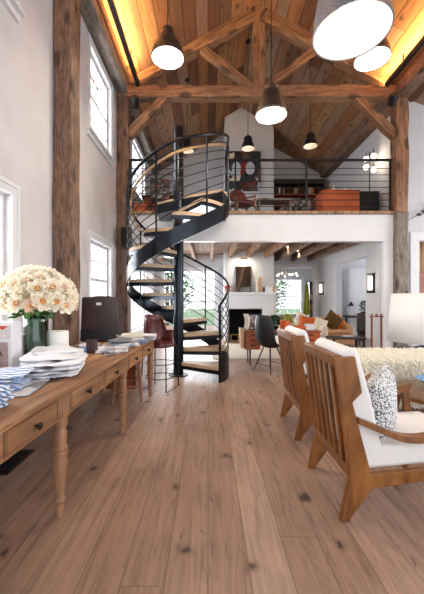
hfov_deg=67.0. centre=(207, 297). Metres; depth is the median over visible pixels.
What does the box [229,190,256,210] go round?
armchair
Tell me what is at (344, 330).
seat cushion
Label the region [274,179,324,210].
bookcase
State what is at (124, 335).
tray
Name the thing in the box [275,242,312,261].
joist
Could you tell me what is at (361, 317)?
armchair
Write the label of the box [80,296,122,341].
monitor
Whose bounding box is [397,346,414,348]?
side table
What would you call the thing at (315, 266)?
door frame
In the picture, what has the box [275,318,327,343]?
sofa
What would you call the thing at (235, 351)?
rug
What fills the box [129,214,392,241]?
loft floor edge
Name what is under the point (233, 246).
joist
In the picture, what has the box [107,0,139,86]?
uplight
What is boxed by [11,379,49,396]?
magazine
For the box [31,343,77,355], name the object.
plate
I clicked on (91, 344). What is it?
candle
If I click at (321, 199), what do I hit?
chest
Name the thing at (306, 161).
loft railing
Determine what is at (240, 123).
wall
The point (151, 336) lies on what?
paper stack
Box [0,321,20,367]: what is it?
display box
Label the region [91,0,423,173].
ceiling
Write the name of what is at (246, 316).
screen
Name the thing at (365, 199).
base cabinet
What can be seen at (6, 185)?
window
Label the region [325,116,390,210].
wall
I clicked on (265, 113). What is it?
diffuser
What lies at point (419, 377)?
dish
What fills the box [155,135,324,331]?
wall
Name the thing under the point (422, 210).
branch
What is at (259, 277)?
candlestick
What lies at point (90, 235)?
window
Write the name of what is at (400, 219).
timber post
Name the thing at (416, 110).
wall
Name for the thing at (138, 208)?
storage box
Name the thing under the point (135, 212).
floor
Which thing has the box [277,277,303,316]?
window
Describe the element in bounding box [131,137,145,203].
window
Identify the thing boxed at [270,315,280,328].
potted plant
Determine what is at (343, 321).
sofa pillow
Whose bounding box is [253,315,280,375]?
shell chair
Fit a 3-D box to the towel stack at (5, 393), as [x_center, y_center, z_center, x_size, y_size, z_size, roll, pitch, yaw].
[-1.059,0.457,1.427,0.263,0.106,0.313,0,0,14]
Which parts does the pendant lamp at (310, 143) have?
lamp shade, cord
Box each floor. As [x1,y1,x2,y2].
[0,326,423,593]
[129,211,395,213]
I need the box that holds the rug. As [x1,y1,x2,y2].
[213,344,280,358]
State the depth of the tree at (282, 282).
18.15 m
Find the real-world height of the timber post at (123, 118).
5.100 m
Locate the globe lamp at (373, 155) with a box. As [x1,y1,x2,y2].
[363,149,376,190]
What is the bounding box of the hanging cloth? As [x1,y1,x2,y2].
[303,284,309,314]
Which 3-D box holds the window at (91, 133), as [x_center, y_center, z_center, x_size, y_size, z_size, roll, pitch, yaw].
[-1.735,-3.050,5.130,0.170,1.440,1.220,0,0,0]
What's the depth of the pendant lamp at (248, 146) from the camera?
6.75 m
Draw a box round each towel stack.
[0,366,34,389]
[0,384,16,407]
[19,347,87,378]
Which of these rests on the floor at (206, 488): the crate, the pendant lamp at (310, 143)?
the crate
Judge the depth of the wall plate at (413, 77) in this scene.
6.74 m
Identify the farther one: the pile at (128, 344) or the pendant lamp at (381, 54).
the pendant lamp at (381, 54)
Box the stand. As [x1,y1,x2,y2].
[369,314,383,348]
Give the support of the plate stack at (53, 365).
on the console table at (24, 419)
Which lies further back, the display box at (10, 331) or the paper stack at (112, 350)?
the paper stack at (112, 350)
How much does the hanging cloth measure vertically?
1.100 m
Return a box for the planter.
[280,320,289,328]
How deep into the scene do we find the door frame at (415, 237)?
6.19 m
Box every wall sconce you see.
[319,282,323,294]
[366,273,374,292]
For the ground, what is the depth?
32.00 m
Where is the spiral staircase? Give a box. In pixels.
[126,125,229,382]
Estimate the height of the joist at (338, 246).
0.226 m
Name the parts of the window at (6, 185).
frame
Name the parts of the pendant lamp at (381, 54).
lamp shade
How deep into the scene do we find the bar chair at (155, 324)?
4.52 m
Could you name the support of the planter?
on the desk at (247, 338)
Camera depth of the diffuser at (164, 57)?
3.90 m
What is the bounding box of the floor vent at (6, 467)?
[0,450,34,474]
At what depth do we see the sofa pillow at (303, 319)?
7.64 m
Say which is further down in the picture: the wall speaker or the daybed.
the daybed
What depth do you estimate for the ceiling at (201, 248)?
8.81 m
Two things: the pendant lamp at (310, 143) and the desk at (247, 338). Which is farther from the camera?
the pendant lamp at (310, 143)
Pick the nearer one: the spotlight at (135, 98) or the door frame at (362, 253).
the spotlight at (135, 98)
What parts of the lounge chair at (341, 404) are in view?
leg, rail, rail, leg, armrest, rail, armrest, leg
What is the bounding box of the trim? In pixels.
[318,242,367,258]
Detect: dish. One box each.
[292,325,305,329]
[415,375,423,382]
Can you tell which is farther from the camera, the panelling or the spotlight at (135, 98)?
the panelling
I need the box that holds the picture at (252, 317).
[248,314,260,329]
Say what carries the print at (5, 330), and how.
on the display box at (10, 331)
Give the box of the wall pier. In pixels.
[381,241,392,348]
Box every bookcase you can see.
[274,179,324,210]
[307,281,312,316]
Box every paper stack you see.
[95,345,127,352]
[99,347,128,353]
[144,333,156,339]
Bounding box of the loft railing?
[129,159,392,210]
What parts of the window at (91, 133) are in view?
frame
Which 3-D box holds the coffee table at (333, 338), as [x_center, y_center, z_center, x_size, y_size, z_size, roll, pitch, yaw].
[2.900,1.035,6.760,0.700,0.430,0.420,0,0,0]
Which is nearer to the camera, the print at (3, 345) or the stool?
the print at (3, 345)
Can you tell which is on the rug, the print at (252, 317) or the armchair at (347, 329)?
the armchair at (347, 329)
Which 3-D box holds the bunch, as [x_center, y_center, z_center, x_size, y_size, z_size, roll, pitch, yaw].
[1.551,0.455,6.249,0.301,0.299,0.267,0,0,0]
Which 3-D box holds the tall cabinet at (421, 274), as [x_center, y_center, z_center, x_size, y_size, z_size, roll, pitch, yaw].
[4.900,0.360,6.690,2.200,1.780,0.100,0,0,0]
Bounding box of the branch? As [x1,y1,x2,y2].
[408,208,423,219]
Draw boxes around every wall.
[0,0,154,356]
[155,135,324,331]
[223,108,273,340]
[277,268,312,317]
[320,242,375,316]
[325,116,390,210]
[342,258,365,268]
[408,101,423,345]
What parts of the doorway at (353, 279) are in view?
door, door panel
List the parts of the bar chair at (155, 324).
leg frame, backrest, seat, leg frame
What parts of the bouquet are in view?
flower, flower, flower, flower, flower, flower, flower, flower, flower, flower, flower, flower, flower, flower, flower, flower, flower, flower, flower, flower, flower, flower, flower, flower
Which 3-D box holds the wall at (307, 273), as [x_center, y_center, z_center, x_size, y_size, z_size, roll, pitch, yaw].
[4.900,-0.100,14.375,8.200,2.700,0.150,0,0,0]
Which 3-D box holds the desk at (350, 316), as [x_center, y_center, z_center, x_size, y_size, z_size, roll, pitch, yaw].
[4.350,0.880,9.200,1.000,0.740,0.500,0,0,0]
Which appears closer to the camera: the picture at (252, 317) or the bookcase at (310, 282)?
the picture at (252, 317)
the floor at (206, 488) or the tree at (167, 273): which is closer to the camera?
the floor at (206, 488)
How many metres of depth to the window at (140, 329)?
8.22 m
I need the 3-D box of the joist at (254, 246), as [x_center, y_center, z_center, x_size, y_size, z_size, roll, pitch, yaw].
[1.151,-1.280,8.268,0.096,0.225,4.055,0,0,0]
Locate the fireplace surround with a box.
[224,292,275,340]
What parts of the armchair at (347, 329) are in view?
arm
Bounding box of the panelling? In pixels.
[419,242,423,271]
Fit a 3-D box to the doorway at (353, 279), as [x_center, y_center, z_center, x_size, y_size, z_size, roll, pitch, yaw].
[4.750,0.175,9.799,1.100,2.150,0.563,0,0,0]
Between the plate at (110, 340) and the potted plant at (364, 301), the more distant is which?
the potted plant at (364, 301)
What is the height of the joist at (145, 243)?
0.226 m
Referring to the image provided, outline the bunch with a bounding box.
[281,314,294,325]
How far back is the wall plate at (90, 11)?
5.06 m
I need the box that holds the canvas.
[226,151,260,190]
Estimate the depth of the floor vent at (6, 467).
2.43 m
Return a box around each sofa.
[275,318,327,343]
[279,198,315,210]
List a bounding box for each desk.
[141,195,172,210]
[239,328,321,365]
[342,315,356,322]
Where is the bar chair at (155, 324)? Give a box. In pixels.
[141,314,178,392]
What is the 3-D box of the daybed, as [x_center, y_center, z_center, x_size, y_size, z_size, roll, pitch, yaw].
[2.576,0.931,3.625,2.076,0.638,0.779,0,0,0]
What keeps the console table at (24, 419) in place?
on the floor at (206, 488)
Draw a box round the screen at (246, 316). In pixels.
[243,314,249,329]
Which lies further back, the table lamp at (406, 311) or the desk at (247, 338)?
the desk at (247, 338)
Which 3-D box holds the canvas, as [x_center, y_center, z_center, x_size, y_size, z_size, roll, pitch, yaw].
[1.025,-3.675,9.277,1.010,1.150,0.045,0,0,0]
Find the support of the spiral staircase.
on the floor at (206, 488)
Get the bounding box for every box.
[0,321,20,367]
[134,204,147,210]
[304,324,313,329]
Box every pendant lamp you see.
[151,0,184,70]
[184,77,193,153]
[241,38,254,151]
[255,0,287,124]
[303,58,317,149]
[312,0,394,60]
[353,38,391,71]
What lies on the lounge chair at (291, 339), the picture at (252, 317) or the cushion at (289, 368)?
the cushion at (289, 368)
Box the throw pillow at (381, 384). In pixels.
[367,361,396,440]
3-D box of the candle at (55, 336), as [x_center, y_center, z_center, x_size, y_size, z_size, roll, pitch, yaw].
[-1.190,0.377,2.530,0.166,0.262,0.166,0,0,0]
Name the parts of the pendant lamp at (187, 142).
lamp shade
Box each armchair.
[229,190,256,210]
[314,317,353,346]
[357,313,365,344]
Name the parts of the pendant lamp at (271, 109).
lamp shade, cord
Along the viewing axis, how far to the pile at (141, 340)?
3.55 m
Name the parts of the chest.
lid, drawer, drawer, drawer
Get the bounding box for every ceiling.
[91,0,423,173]
[184,242,314,254]
[413,91,423,104]
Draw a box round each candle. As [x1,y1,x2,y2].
[49,329,68,345]
[86,339,97,352]
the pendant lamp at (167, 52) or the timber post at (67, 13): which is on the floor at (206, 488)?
the timber post at (67, 13)
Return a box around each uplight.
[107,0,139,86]
[385,36,423,86]
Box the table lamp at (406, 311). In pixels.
[387,293,423,348]
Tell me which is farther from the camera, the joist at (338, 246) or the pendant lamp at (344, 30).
the joist at (338, 246)
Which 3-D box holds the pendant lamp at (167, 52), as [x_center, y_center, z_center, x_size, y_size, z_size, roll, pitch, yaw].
[-0.490,-3.812,3.900,0.408,1.793,0.408,0,0,0]
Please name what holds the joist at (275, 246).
attached to the ceiling at (201, 248)
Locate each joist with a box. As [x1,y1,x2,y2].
[137,242,163,261]
[187,242,196,259]
[210,242,214,261]
[228,242,239,257]
[246,242,263,257]
[264,242,288,257]
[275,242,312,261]
[291,242,337,261]
[307,242,361,261]
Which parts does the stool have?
leg, leg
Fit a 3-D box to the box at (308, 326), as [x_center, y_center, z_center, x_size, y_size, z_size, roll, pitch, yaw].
[1.930,0.549,6.100,0.160,0.110,0.120,0,0,0]
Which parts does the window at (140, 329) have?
frame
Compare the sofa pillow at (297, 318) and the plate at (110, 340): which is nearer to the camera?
the plate at (110, 340)
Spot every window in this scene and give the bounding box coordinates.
[0,175,22,334]
[1,0,25,22]
[86,32,115,167]
[87,230,113,296]
[130,256,146,332]
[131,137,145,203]
[160,267,218,332]
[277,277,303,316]
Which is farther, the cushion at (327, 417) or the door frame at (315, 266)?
the door frame at (315, 266)
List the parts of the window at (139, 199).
frame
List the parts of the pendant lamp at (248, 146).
lamp shade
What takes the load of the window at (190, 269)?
in the wall at (278, 154)
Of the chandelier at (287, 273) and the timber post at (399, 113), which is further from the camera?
the chandelier at (287, 273)
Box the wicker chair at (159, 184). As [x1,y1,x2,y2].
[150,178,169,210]
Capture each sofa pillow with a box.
[292,310,308,324]
[300,315,314,325]
[314,317,327,329]
[324,309,343,328]
[337,314,346,328]
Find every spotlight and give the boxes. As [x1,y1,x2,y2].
[131,95,138,108]
[388,92,397,106]
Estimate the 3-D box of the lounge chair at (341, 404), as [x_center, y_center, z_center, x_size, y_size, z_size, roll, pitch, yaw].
[1.134,0.768,2.080,0.856,0.964,0.640,0,0,0]
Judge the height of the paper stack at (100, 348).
0.027 m
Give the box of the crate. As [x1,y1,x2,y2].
[106,363,138,388]
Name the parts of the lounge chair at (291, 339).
leg, rail, rail, leg, armrest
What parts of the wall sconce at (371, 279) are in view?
lamp shade, plate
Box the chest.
[315,190,359,210]
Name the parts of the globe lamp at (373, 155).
globe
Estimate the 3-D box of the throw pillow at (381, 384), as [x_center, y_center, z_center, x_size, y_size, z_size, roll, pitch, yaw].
[1.080,0.665,2.000,0.160,0.499,0.451,0,0,38]
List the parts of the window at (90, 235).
frame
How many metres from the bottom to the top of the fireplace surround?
1.420 m
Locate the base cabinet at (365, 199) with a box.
[360,191,379,210]
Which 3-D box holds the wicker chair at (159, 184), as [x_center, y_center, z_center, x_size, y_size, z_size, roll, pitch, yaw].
[-0.980,-1.999,6.497,0.408,0.722,0.394,0,0,-10]
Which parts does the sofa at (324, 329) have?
arm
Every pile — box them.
[102,342,135,347]
[115,336,150,343]
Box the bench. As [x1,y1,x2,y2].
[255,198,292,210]
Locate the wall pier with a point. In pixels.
(386, 246)
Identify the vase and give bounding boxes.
[22,312,48,361]
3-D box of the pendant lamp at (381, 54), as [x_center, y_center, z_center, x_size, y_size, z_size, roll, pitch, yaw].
[1.950,-3.901,3.800,0.418,2.150,0.418,0,0,0]
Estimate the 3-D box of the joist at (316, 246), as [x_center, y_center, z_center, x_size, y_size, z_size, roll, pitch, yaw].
[2.710,-1.280,8.268,0.097,0.225,4.055,0,0,0]
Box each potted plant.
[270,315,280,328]
[359,300,365,312]
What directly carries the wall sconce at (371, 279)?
attached to the panel
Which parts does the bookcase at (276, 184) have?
shelf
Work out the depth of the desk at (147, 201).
6.97 m
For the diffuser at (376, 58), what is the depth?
3.81 m
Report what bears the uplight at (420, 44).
hanging from the ceiling at (142, 21)
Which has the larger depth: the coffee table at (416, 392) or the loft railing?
the loft railing
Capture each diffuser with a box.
[152,46,182,68]
[256,105,286,122]
[354,47,390,69]
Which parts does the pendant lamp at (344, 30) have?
bulb, lamp shade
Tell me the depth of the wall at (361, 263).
10.10 m
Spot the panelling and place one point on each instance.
(421, 244)
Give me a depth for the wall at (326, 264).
9.33 m
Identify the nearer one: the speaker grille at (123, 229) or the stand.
the speaker grille at (123, 229)
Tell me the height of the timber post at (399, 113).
2.140 m
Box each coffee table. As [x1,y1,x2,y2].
[325,336,366,347]
[396,380,423,411]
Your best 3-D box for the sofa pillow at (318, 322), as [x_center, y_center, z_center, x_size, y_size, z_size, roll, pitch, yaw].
[2.660,0.650,7.600,0.415,0.424,0.142,0,0,0]
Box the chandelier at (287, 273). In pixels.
[277,268,297,276]
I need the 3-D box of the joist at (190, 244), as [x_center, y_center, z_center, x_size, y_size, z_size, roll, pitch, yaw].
[-0.410,-1.281,8.268,0.096,0.225,4.055,0,0,0]
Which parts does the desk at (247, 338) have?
panel, leg, drawer, drawer, drawer, drawer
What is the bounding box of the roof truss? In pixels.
[117,5,395,140]
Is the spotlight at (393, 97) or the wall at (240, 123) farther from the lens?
the wall at (240, 123)
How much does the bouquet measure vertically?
0.728 m
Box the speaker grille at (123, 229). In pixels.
[121,227,128,245]
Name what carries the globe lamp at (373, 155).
on the base cabinet at (365, 199)
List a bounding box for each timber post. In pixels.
[52,0,80,345]
[116,93,130,332]
[390,97,408,211]
[393,212,408,348]
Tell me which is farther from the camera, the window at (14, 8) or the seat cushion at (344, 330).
the seat cushion at (344, 330)
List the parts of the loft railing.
rail post, rail, rod, rod, rod, rail post, rail post, rod, rod, rod, rod, rod, rod, rail, rail post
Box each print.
[0,325,10,338]
[0,342,7,367]
[249,315,255,328]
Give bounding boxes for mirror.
[236,266,250,291]
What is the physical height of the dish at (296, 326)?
0.070 m
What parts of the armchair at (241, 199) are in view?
backrest, seat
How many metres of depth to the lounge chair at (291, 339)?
2.85 m
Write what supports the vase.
on the console table at (24, 419)
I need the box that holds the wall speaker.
[121,227,131,247]
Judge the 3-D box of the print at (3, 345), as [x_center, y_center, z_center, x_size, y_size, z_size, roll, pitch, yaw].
[-1.361,0.388,2.081,0.115,0.200,0.005,0,0,-4]
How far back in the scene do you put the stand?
5.99 m
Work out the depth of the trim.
8.27 m
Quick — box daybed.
[351,347,423,409]
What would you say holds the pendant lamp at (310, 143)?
hanging from the ceiling at (142, 21)
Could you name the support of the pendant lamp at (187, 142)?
hanging from the ceiling at (142, 21)
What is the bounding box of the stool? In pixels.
[111,360,142,403]
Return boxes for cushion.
[284,325,308,385]
[315,338,380,452]
[328,328,347,333]
[331,411,423,467]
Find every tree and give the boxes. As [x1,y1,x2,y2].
[137,272,193,325]
[277,280,291,311]
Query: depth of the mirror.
9.21 m
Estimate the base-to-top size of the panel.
2.330 m
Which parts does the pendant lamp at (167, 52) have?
lamp shade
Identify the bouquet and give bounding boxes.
[0,264,79,325]
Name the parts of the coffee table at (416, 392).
leg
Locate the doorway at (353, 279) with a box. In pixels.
[342,268,365,339]
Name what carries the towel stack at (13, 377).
on the magazine
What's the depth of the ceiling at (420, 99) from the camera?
6.12 m
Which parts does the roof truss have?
king post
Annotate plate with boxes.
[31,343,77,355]
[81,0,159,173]
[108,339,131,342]
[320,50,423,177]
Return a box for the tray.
[116,333,144,337]
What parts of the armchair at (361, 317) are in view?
seat, backrest, arm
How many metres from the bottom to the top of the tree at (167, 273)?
3.616 m
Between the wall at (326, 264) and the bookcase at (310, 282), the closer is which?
the wall at (326, 264)
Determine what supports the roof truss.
on the timber post at (123, 118)
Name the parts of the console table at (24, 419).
drawer, knob, leg, drawer, drawer, leg, drawer, drawer, leg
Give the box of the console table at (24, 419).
[0,339,155,517]
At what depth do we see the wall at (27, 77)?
3.27 m
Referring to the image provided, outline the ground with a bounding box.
[131,309,299,327]
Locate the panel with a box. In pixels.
[366,242,380,348]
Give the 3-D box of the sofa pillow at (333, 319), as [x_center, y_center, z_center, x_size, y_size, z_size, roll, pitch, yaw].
[3.100,0.570,7.950,0.587,0.584,0.186,0,0,-1]
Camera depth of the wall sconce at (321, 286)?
9.96 m
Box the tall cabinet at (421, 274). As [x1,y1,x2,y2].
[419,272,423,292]
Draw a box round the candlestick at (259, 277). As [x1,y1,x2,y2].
[256,277,260,291]
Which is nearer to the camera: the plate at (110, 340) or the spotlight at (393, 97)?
the plate at (110, 340)
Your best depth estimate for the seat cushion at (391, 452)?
1.82 m
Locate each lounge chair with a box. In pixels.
[277,325,372,440]
[303,338,423,521]
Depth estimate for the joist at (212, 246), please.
8.23 m

